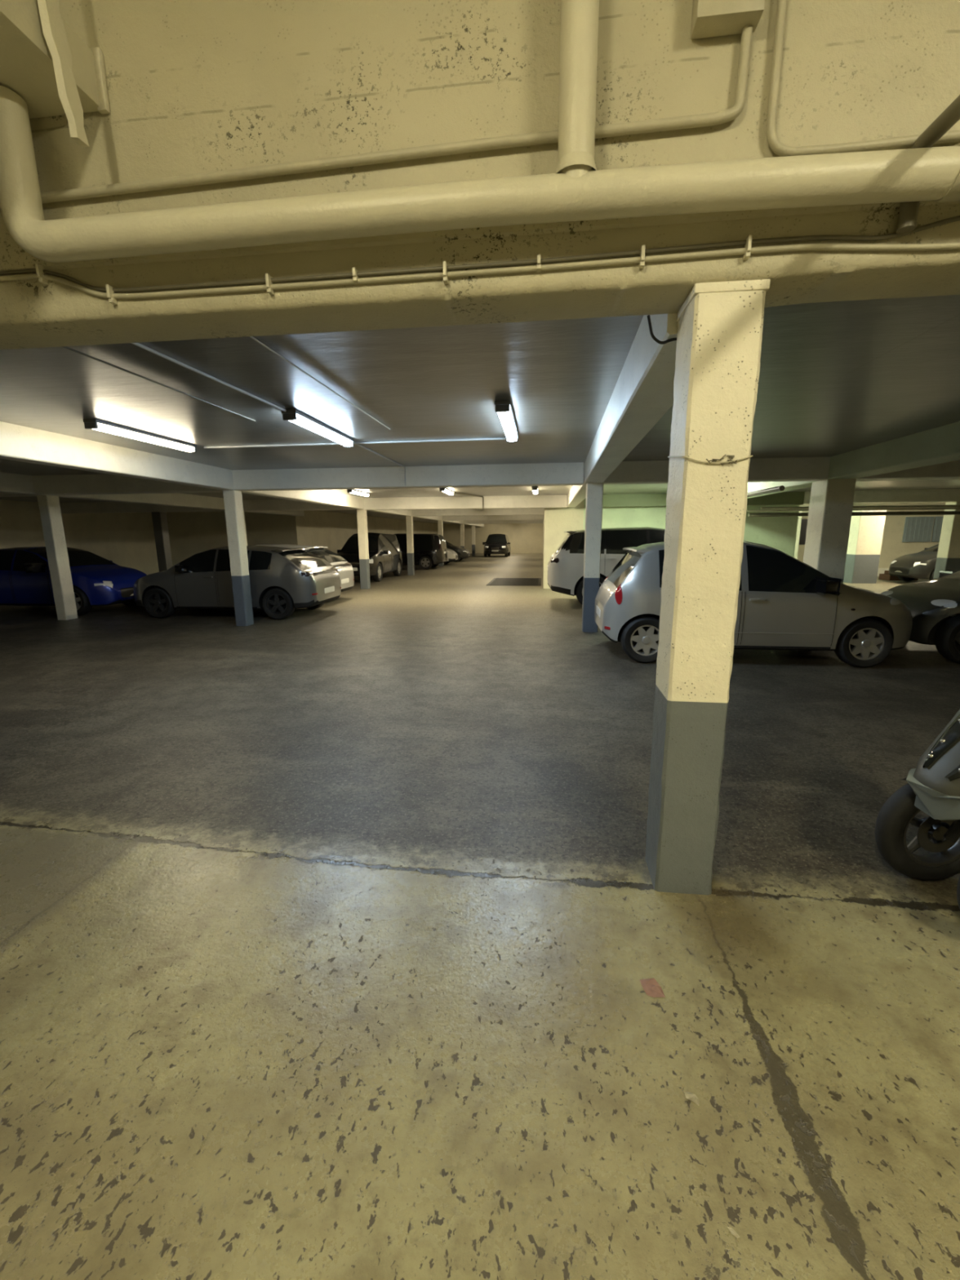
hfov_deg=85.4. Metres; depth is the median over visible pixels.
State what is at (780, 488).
ceiling lamp
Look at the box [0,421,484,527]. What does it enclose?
ceiling beam
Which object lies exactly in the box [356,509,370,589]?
concrete column
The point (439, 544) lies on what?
tail light
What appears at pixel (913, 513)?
pipe
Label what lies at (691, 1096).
paper scrap
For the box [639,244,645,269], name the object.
clip
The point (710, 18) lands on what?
junction box
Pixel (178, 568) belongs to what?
mirror
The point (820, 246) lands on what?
cable
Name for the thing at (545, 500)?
ceiling beam
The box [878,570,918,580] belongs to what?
cardboard box
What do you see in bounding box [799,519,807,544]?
notice board
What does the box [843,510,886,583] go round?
concrete column
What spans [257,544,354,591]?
hatchback
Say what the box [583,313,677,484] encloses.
ceiling beam
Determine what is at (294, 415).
ceiling lamp
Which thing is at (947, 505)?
pipe
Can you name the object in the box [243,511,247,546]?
concrete column
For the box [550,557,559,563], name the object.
tail light
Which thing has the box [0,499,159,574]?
wall
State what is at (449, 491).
diffuser
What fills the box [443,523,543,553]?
wall
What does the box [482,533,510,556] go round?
van
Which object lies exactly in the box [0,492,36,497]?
ceiling beam
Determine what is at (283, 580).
hatchback
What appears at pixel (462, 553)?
hatchback
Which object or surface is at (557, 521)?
wall
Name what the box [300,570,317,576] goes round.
tail light
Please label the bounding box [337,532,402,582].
van
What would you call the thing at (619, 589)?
tail light
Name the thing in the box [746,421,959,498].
ceiling beam
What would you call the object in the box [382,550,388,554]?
mirror
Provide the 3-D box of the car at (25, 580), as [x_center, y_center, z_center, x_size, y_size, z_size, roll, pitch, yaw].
[-9.688,-1.387,11.758,4.069,1.430,2.063,1,11,7]
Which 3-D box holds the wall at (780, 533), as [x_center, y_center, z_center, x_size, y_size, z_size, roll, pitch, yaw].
[6.073,-2.881,15.354,6.000,2.750,0.250,1,11,7]
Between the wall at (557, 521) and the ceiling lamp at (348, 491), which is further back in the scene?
the wall at (557, 521)
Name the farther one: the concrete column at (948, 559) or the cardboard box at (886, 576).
the cardboard box at (886, 576)
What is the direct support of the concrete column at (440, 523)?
on the floor
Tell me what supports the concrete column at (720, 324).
on the floor
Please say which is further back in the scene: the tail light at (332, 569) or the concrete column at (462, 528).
the concrete column at (462, 528)
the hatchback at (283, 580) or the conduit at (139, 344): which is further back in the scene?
the hatchback at (283, 580)
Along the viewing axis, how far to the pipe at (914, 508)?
12.57 m
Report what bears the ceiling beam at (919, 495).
attached to the ceiling
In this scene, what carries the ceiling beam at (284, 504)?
attached to the ceiling
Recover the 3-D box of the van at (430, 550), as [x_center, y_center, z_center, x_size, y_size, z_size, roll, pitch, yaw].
[-3.899,-4.498,26.284,4.319,1.759,2.168,1,11,7]
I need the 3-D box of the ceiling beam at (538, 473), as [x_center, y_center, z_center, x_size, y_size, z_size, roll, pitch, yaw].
[-1.302,-2.765,8.845,6.014,0.329,0.280,1,11,7]
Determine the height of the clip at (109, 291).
0.062 m
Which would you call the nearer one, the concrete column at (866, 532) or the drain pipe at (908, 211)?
the drain pipe at (908, 211)
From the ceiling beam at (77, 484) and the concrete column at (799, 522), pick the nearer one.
the ceiling beam at (77, 484)
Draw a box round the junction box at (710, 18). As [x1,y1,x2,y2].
[690,0,764,39]
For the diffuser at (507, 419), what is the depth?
5.15 m
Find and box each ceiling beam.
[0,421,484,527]
[0,471,304,515]
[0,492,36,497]
[31,474,222,495]
[59,502,224,513]
[231,462,583,491]
[242,498,355,511]
[363,494,567,510]
[411,507,543,516]
[441,515,543,520]
[463,520,543,524]
[567,463,586,506]
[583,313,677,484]
[584,491,804,507]
[603,456,831,484]
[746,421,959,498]
[803,488,959,504]
[856,459,959,481]
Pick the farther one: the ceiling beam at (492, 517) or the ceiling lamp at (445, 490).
the ceiling beam at (492, 517)
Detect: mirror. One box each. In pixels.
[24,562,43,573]
[174,564,187,572]
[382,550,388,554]
[813,577,841,595]
[937,570,957,577]
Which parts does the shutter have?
panel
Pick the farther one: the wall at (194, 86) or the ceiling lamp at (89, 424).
the ceiling lamp at (89, 424)
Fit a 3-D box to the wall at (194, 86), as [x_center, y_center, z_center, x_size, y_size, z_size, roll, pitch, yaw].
[1.749,-2.063,1.745,34.800,1.551,0.286,1,11,7]
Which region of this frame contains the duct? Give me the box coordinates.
[0,0,110,119]
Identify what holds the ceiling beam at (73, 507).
attached to the ceiling
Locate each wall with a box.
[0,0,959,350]
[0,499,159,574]
[166,511,299,565]
[297,510,437,553]
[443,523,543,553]
[542,499,584,588]
[582,500,799,557]
[797,502,946,568]
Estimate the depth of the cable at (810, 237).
1.93 m
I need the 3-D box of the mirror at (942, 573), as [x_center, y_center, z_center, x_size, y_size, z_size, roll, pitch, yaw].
[7.054,-0.931,7.790,0.210,0.195,0.250,1,11,7]
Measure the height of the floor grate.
0.024 m
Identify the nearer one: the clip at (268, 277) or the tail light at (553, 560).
the clip at (268, 277)
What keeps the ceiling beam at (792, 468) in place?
attached to the ceiling
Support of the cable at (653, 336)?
attached to the concrete column at (720, 324)
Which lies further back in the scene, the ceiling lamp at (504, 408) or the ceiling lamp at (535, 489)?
the ceiling lamp at (535, 489)
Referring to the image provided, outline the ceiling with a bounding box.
[0,294,959,524]
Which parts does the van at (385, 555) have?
door, door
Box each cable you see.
[0,215,959,292]
[0,242,959,298]
[647,315,676,344]
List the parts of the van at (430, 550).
door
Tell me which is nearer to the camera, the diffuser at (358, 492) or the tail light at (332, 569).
the tail light at (332, 569)
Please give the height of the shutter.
0.920 m
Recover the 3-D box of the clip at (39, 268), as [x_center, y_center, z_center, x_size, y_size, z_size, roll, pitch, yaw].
[-1.799,-1.502,2.134,0.016,0.062,0.038,1,11,7]
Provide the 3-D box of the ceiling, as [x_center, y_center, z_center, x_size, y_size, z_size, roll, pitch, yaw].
[4.554,-6.329,25.115,35.000,0.200,47.550,1,11,7]
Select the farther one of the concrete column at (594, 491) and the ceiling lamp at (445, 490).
the ceiling lamp at (445, 490)
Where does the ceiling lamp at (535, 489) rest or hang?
attached to the ceiling
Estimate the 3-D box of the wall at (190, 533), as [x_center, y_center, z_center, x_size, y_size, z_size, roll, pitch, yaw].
[-10.419,-3.986,21.405,6.200,2.750,0.200,1,11,7]
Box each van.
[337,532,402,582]
[393,533,447,569]
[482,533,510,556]
[546,527,665,604]
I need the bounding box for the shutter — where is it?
[902,516,943,542]
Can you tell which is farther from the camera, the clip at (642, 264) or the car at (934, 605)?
the car at (934, 605)
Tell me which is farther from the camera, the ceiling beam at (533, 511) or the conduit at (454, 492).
the ceiling beam at (533, 511)
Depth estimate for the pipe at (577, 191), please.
1.74 m
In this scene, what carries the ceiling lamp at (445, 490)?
attached to the ceiling
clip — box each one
[35,263,48,284]
[105,284,117,305]
[265,273,274,295]
[351,266,358,281]
[442,261,448,284]
[536,254,541,271]
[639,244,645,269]
[742,235,752,260]
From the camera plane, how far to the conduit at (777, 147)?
1.71 m
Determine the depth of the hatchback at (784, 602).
6.28 m
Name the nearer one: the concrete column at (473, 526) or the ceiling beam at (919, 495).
the ceiling beam at (919, 495)
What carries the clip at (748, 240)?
attached to the wall at (194, 86)
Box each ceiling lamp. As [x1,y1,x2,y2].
[83,418,196,452]
[281,408,354,447]
[346,488,369,496]
[439,487,453,495]
[494,400,518,442]
[532,486,537,493]
[746,485,784,497]
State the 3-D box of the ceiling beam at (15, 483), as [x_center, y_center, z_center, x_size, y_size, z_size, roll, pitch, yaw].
[-8.159,-3.349,11.983,0.260,0.331,17.828,1,11,7]
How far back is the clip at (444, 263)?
1.94 m
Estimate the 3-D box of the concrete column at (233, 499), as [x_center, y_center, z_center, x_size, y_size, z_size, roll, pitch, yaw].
[-4.390,-1.467,9.461,0.221,2.420,0.254,1,11,7]
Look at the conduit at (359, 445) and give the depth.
7.59 m
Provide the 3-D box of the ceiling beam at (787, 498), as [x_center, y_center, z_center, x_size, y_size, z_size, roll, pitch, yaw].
[6.031,-4.008,14.871,5.970,0.349,0.240,1,11,7]
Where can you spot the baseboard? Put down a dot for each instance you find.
(881, 571)
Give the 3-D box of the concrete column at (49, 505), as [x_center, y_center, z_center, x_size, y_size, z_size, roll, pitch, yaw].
[-8.377,-1.613,10.322,0.215,2.420,0.275,1,11,7]
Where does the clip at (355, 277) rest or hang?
attached to the wall at (194, 86)
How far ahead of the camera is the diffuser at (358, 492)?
13.35 m
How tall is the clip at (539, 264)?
0.042 m
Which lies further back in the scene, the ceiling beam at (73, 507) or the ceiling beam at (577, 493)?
the ceiling beam at (73, 507)
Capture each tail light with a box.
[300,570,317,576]
[329,566,337,572]
[438,542,441,551]
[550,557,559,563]
[614,583,622,604]
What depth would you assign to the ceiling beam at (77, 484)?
9.52 m
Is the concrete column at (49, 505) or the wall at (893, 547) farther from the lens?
the wall at (893, 547)
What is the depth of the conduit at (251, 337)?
3.74 m
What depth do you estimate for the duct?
1.84 m
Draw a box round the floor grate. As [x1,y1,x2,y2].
[486,577,541,586]
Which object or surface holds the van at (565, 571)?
on the floor
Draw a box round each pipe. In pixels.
[0,0,959,262]
[37,0,88,146]
[746,507,959,511]
[747,511,959,516]
[760,504,959,510]
[896,94,959,233]
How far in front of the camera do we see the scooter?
2.35 m
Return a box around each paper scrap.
[639,977,665,997]
[684,1092,699,1106]
[727,1226,740,1238]
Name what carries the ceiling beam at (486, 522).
attached to the ceiling
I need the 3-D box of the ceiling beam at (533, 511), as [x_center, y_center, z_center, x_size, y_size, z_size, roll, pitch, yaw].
[-0.119,-5.242,21.187,5.414,0.329,0.280,1,11,7]
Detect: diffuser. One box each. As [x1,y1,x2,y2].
[352,490,368,496]
[443,488,453,494]
[497,408,517,441]
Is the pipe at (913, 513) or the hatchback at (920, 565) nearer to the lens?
the pipe at (913, 513)
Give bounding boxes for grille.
[120,586,133,597]
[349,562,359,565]
[889,565,908,573]
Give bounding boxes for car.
[0,546,146,615]
[880,570,959,663]
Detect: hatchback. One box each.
[133,545,341,619]
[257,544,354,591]
[443,548,457,564]
[444,540,470,561]
[594,540,912,667]
[888,543,938,581]
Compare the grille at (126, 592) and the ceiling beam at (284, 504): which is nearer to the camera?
the grille at (126, 592)
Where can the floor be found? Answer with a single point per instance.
(330, 932)
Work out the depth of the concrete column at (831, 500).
8.13 m
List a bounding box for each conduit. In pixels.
[0,24,752,208]
[62,346,255,421]
[131,342,286,412]
[204,437,506,448]
[248,336,390,429]
[353,441,405,485]
[453,492,484,510]
[766,0,959,156]
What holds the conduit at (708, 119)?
attached to the wall at (194, 86)
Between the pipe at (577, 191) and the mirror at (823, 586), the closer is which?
the pipe at (577, 191)
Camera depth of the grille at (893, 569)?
16.88 m
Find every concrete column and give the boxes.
[36,494,77,620]
[151,511,173,571]
[222,489,253,626]
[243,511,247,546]
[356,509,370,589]
[405,515,414,575]
[437,520,444,565]
[460,524,464,559]
[471,525,475,555]
[582,482,603,631]
[644,279,770,895]
[794,511,802,559]
[803,478,856,582]
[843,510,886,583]
[933,501,959,578]
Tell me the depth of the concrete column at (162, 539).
16.78 m
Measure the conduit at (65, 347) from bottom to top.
0.014 m
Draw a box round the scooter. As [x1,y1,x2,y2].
[874,709,959,908]
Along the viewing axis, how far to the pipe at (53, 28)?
1.77 m
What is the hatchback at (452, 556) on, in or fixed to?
on the floor
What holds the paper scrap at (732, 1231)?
on the floor
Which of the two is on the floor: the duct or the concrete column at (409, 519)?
the concrete column at (409, 519)
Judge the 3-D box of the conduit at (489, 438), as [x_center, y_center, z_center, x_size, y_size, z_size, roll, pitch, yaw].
[-1.582,-2.438,6.438,3.960,0.024,0.024,1,11,7]
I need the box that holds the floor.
[0,553,959,1279]
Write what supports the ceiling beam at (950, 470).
attached to the ceiling
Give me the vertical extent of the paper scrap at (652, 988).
0.012 m
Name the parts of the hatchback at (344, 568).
number plate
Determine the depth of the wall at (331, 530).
25.03 m
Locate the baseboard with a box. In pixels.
[877,568,888,576]

